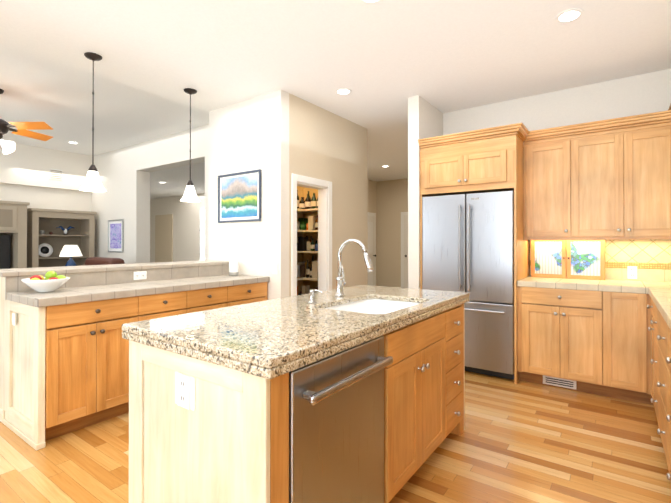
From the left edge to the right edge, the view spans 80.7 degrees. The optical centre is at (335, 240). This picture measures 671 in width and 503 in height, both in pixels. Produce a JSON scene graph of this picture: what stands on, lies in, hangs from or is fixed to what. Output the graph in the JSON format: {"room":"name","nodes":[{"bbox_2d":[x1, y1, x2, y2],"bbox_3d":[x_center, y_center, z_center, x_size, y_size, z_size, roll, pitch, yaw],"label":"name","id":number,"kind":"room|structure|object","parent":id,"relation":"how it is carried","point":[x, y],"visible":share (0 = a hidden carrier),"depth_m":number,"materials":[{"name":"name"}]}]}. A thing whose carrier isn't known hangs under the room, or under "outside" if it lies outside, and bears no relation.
{"room":"kitchen","nodes":[
{"label":"kitchen","id":0,"kind":"room"},
{"bbox_2d":[0,143,91,210],"bbox_3d":[-6.948,-0.214,5.029,0.220,2.980,7.330,0,0,36],"label":"wall","id":1,"kind":"structure","parent":0,"point":[24,173],"depth_m":7.20,"materials":[{"name":"white paint"}]},
{"bbox_2d":[50,168,61,180],"bbox_3d":[-5.177,-1.232,7.315,0.012,0.200,0.200,0,0,36],"label":"air vent","id":2,"kind":"object","parent":1,"relation":"in","point":[55,174],"visible":1,"depth_m":7.31,"materials":[{"name":"white"}]},
{"bbox_2d":[0,45,208,155],"bbox_3d":[-3.668,-1.750,5.872,5.150,0.100,12.500,0,0,36],"label":"ceiling","id":3,"kind":"structure","parent":0,"point":[57,97],"depth_m":5.08,"materials":[{"name":"white paint"}]},
{"bbox_2d":[0,89,52,153],"bbox_3d":[-3.847,-1.355,4.465,1.132,0.702,1.184,0,0,36],"label":"ceiling fan","id":4,"kind":"object","parent":3,"relation":"hanging from","point":[23,129],"visible":1,"depth_m":4.47,"materials":[{"name":"brown wood"}]},
{"bbox_2d":[91,124,208,263],"bbox_3d":[-2.880,-0.206,6.623,4.750,2.980,0.250,0,0,36],"label":"wall","id":5,"kind":"structure","parent":0,"point":[171,229],"depth_m":7.21,"materials":[{"name":"white paint"}]},
{"bbox_2d":[108,219,123,251],"bbox_3d":[-4.061,-0.092,7.293,0.550,0.600,0.028,0,0,36],"label":"picture","id":6,"kind":"object","parent":5,"relation":"attached to","point":[115,235],"visible":1,"depth_m":7.28,"materials":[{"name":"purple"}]},
{"bbox_2d":[150,162,204,198],"bbox_3d":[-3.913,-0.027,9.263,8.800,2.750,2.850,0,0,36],"label":"ceiling","id":7,"kind":"structure","parent":0,"point":[176,179],"depth_m":8.65,"materials":[{"name":"paint"}]},
{"bbox_2d":[209,111,212,260],"bbox_3d":[-0.926,-0.103,5.166,0.125,2.760,1.650,0,0,36],"label":"wall","id":8,"kind":"structure","parent":0,"point":[210,112],"depth_m":4.51,"materials":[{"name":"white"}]},
{"bbox_2d":[213,93,268,299],"bbox_3d":[-0.948,-0.108,4.260,0.840,2.760,0.150,0,0,36],"label":"wall","id":9,"kind":"structure","parent":0,"point":[241,129],"depth_m":4.19,"materials":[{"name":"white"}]},
{"bbox_2d":[218,169,261,222],"bbox_3d":[-1.033,-0.466,4.212,0.670,0.525,0.028,0,0,36],"label":"picture","id":10,"kind":"object","parent":9,"relation":"attached to","point":[239,196],"visible":0.98,"depth_m":4.20,"materials":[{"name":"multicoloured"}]},
{"bbox_2d":[269,90,367,299],"bbox_3d":[-0.105,-0.106,4.580,0.120,2.760,1.650,0,0,36],"label":"wall","id":11,"kind":"structure","parent":0,"point":[278,137],"depth_m":4.43,"materials":[{"name":"brown"}]},
{"bbox_2d":[297,190,317,294],"bbox_3d":[-0.512,0.281,4.869,0.880,1.981,1.390,0,0,36],"label":"pantry shelves","id":12,"kind":"object","parent":11,"relation":"attached to","point":[307,270],"visible":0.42,"depth_m":5.33,"materials":[{"name":"beige wood"}]},
{"bbox_2d":[291,173,331,295],"bbox_3d":[-0.292,0.295,4.300,0.139,1.955,0.690,0,0,36],"label":"door frame","id":13,"kind":"structure","parent":11,"relation":"attached to","point":[324,248],"depth_m":4.49,"materials":[{"name":"white wood"}]},
{"bbox_2d":[0,371,670,502],"bbox_3d":[0.496,1.290,2.885,4.620,0.050,12.500,0,0,36],"label":"floor","id":14,"kind":"structure","parent":0,"point":[520,441],"depth_m":2.30,"materials":[{"name":"brown wood"}]},
{"bbox_2d":[0,260,269,450],"bbox_3d":[-1.631,0.742,3.434,1.023,1.052,1.977,0,0,36],"label":"bar","id":15,"kind":"object","parent":14,"relation":"on","point":[64,359],"visible":0.79,"depth_m":2.70,"materials":[{"name":"brown wood"}]},
{"bbox_2d":[21,271,69,291],"bbox_3d":[-2.001,0.279,2.731,0.280,0.142,0.280,0,0,36],"label":"fruit bowl","id":16,"kind":"object","parent":15,"relation":"on","point":[51,281],"visible":1,"depth_m":2.68,"materials":[{"name":"white ceramic"}]},
{"bbox_2d":[229,260,238,275],"bbox_3d":[-1.053,0.277,4.094,0.100,0.159,0.100,0,0,36],"label":"speaker","id":17,"kind":"object","parent":15,"relation":"on","point":[233,267],"visible":1,"depth_m":4.05},
{"bbox_2d":[129,297,468,502],"bbox_3d":[0.033,0.817,2.112,0.838,0.889,1.842,0,0,36],"label":"kitchen island","id":18,"kind":"object","parent":14,"relation":"on","point":[208,406],"depth_m":1.49,"materials":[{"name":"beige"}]},
{"bbox_2d":[122,285,468,380],"bbox_3d":[0.010,0.371,2.128,0.849,0.060,1.864,0,0,36],"label":"island countertop","id":19,"kind":"structure","parent":18,"relation":"on","point":[249,338],"depth_m":1.56,"materials":[{"name":"beige stone"}]},
{"bbox_2d":[308,289,322,303],"bbox_3d":[-0.106,0.302,2.153,0.100,0.077,0.044,0,0,36],"label":"soap dispenser","id":20,"kind":"object","parent":19,"relation":"on","point":[311,301],"visible":1,"depth_m":2.16,"materials":[{"name":"silver metal"}]},
{"bbox_2d":[335,239,372,296],"bbox_3d":[0.118,0.164,2.415,0.272,0.356,0.090,0,0,36],"label":"faucet","id":21,"kind":"object","parent":19,"relation":"on","point":[340,282],"visible":1,"depth_m":2.44,"materials":[{"name":"silver metal"}]},
{"bbox_2d":[325,299,419,313],"bbox_3d":[0.218,0.454,2.191,0.454,0.166,0.644,0,0,36],"label":"sink","id":22,"kind":"object","parent":19,"relation":"in","point":[369,306],"depth_m":2.46,"materials":[{"name":"white ceramic"}]},
{"bbox_2d":[289,336,392,502],"bbox_3d":[-0.180,0.828,1.629,0.662,0.850,0.597,0,0,36],"label":"dishwasher","id":23,"kind":"object","parent":18,"relation":"in","point":[336,427],"visible":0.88,"depth_m":1.43,"materials":[{"name":"silver metal"}]},
{"bbox_2d":[422,191,513,379],"bbox_3d":[1.406,0.405,4.013,0.864,1.708,0.707,0,0,36],"label":"refrigerator","id":24,"kind":"object","parent":14,"relation":"on","point":[468,243],"visible":0.71,"depth_m":3.69,"materials":[{"name":"grey metal"}]},
{"bbox_2d":[514,284,613,397],"bbox_3d":[2.087,0.831,3.587,0.690,0.875,0.647,0,0,36],"label":"base cabinet","id":25,"kind":"object","parent":14,"relation":"on","point":[564,337],"depth_m":3.31,"materials":[{"name":"brown wood"}]},
{"bbox_2d":[518,276,670,291],"bbox_3d":[2.442,0.378,3.334,1.563,0.052,0.651,0,0,36],"label":"countertop","id":26,"kind":"structure","parent":25,"relation":"on","point":[638,285],"depth_m":3.36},
{"bbox_2d":[531,240,604,279],"bbox_3d":[2.221,0.164,3.794,0.610,0.383,0.132,0,0,36],"label":"window","id":27,"kind":"structure","parent":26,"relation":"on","point":[577,259],"depth_m":3.74,"materials":[{"name":"multicoloured glass"}]},
{"bbox_2d":[614,288,633,401],"bbox_3d":[2.428,0.830,3.344,0.384,0.875,0.647,0,0,36],"label":"base cabinet","id":28,"kind":"object","parent":14,"relation":"on","point":[623,297],"depth_m":3.08,"materials":[{"name":"brown wood"}]},
{"bbox_2d":[634,292,653,404],"bbox_3d":[2.790,0.829,3.082,0.706,0.875,0.651,0,0,36],"label":"base cabinet","id":29,"kind":"object","parent":14,"relation":"on","point":[642,315],"depth_m":3.01,"materials":[{"name":"brown wood"}]},
{"bbox_2d":[647,288,670,479],"bbox_3d":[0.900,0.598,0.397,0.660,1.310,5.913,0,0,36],"label":"base cabinet","id":30,"kind":"object","parent":14,"relation":"on","point":[660,330],"visible":1,"depth_m":2.22,"materials":[{"name":"brown wood"}]},
{"bbox_2d":[0,0,670,175],"bbox_3d":[0.402,-1.654,2.967,4.850,0.320,12.500,0,0,36],"label":"ceiling","id":31,"kind":"structure","parent":0,"point":[383,60],"depth_m":3.05,"materials":[{"name":"white paint"}]},
{"bbox_2d":[79,52,105,191],"bbox_3d":[-1.954,-0.950,3.183,0.188,1.084,0.188,0,0,36],"label":"pendant light","id":32,"kind":"object","parent":31,"relation":"hanging from","point":[92,182],"visible":1,"depth_m":3.16,"materials":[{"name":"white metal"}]},
{"bbox_2d":[180,88,199,201],"bbox_3d":[-1.437,-0.942,3.907,0.188,1.094,0.188,0,0,36],"label":"pendant light","id":33,"kind":"object","parent":31,"relation":"hanging from","point":[189,195],"visible":1,"depth_m":3.88,"materials":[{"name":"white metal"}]},
{"bbox_2d":[335,88,351,94],"bbox_3d":[0.079,-1.487,3.934,0.170,0.004,0.170,0,0,36],"label":"recessed light","id":34,"kind":"object","parent":31,"relation":"in","point":[343,91],"visible":1,"depth_m":3.92,"materials":[{"name":"white"}]},
{"bbox_2d":[359,0,381,4],"bbox_3d":[0.219,-1.495,2.409,0.170,0.004,0.170,0,0,36],"label":"recessed light","id":35,"kind":"object","parent":31,"relation":"in","point":[369,2],"visible":1,"depth_m":2.46,"materials":[{"name":"white"}]},
{"bbox_2d":[555,8,583,23],"bbox_3d":[1.553,-1.494,2.624,0.170,0.004,0.170,0,0,36],"label":"recessed light","id":36,"kind":"object","parent":31,"relation":"in","point":[570,15],"visible":1,"depth_m":2.61,"materials":[{"name":"white"}]},
{"bbox_2d":[367,163,407,287],"bbox_3d":[0.171,-0.200,7.775,1.120,2.980,4.110,0,0,36],"label":"wall","id":37,"kind":"structure","parent":0,"point":[387,196],"depth_m":8.04,"materials":[{"name":"beige paint"}]},
{"bbox_2d":[367,212,375,285],"bbox_3d":[0.730,0.308,9.260,0.060,1.980,0.900,0,0,36],"label":"door frame","id":38,"kind":"structure","parent":37,"relation":"attached to","point":[371,224],"depth_m":9.47,"materials":[{"name":"white wood"}]},
{"bbox_2d":[401,212,407,287],"bbox_3d":[1.917,0.306,9.031,0.940,1.980,0.049,0,0,36],"label":"door","id":39,"kind":"structure","parent":37,"relation":"attached to","point":[404,215],"depth_m":9.24,"materials":[{"name":"white wood"}]},
{"bbox_2d":[408,95,442,288],"bbox_3d":[2.173,-0.099,5.983,0.120,2.760,4.720,0,0,36],"label":"wall","id":40,"kind":"structure","parent":0,"point":[425,118],"depth_m":4.07,"materials":[{"name":"white paint"}]},
{"bbox_2d":[443,69,670,144],"bbox_3d":[2.377,-0.110,3.859,2.680,2.760,0.120,0,0,36],"label":"wall","id":41,"kind":"structure","parent":0,"point":[646,93],"depth_m":3.83,"materials":[{"name":"white paint"}]},
{"bbox_2d":[420,132,521,196],"bbox_3d":[1.425,-0.711,4.046,0.913,0.475,0.682,0,0,36],"label":"upper cabinet","id":42,"kind":"object","parent":41,"relation":"attached to","point":[482,164],"depth_m":3.73,"materials":[{"name":"brown wood"}]},
{"bbox_2d":[522,132,581,239],"bbox_3d":[2.067,-0.493,3.767,0.455,0.916,0.387,0,0,36],"label":"upper cabinet","id":43,"kind":"object","parent":41,"relation":"attached to","point":[551,165],"depth_m":3.64,"materials":[{"name":"brown wood"}]},
{"bbox_2d":[582,116,670,239],"bbox_3d":[2.510,-0.495,3.452,0.880,0.916,0.387,0,0,36],"label":"upper cabinet","id":44,"kind":"object","parent":41,"relation":"attached to","point":[608,181],"depth_m":3.31,"materials":[{"name":"brown wood"}]},
{"bbox_3d":[-3.574,1.303,5.790,5.380,0.054,12.500,0,0,36],"label":"floor carpet","id":45,"kind":"object","parent":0,"visible":0},
{"bbox_2d":[0,200,29,268],"bbox_3d":[-5.961,0.316,5.888,0.580,1.930,2.140,0,0,36],"label":"cabinet","id":46,"kind":"object","parent":45,"relation":"on","point":[13,234],"visible":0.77,"depth_m":6.51,"materials":[{"name":"beige wood"}]},
{"bbox_2d":[27,208,96,267],"bbox_3d":[-5.060,0.362,7.279,0.430,1.850,1.050,0,0,36],"label":"bookcase","id":47,"kind":"object","parent":45,"relation":"on","point":[51,233],"visible":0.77,"depth_m":7.33,"materials":[{"name":"beige wood"}]},
{"bbox_2d":[59,245,81,265],"bbox_3d":[-4.589,0.676,6.849,0.500,1.212,0.600,0,0,36],"label":"table lamp","id":48,"kind":"object","parent":45,"relation":"on","point":[70,251],"visible":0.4,"depth_m":6.76,"materials":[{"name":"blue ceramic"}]},
{"bbox_2d":[85,257,124,264],"bbox_3d":[-3.865,0.769,5.969,1.000,1.016,0.950,0,0,36],"label":"recliner","id":49,"kind":"object","parent":45,"relation":"on","point":[98,261],"visible":0.1,"depth_m":6.08,"materials":[{"name":"brown leather"}]}
]}

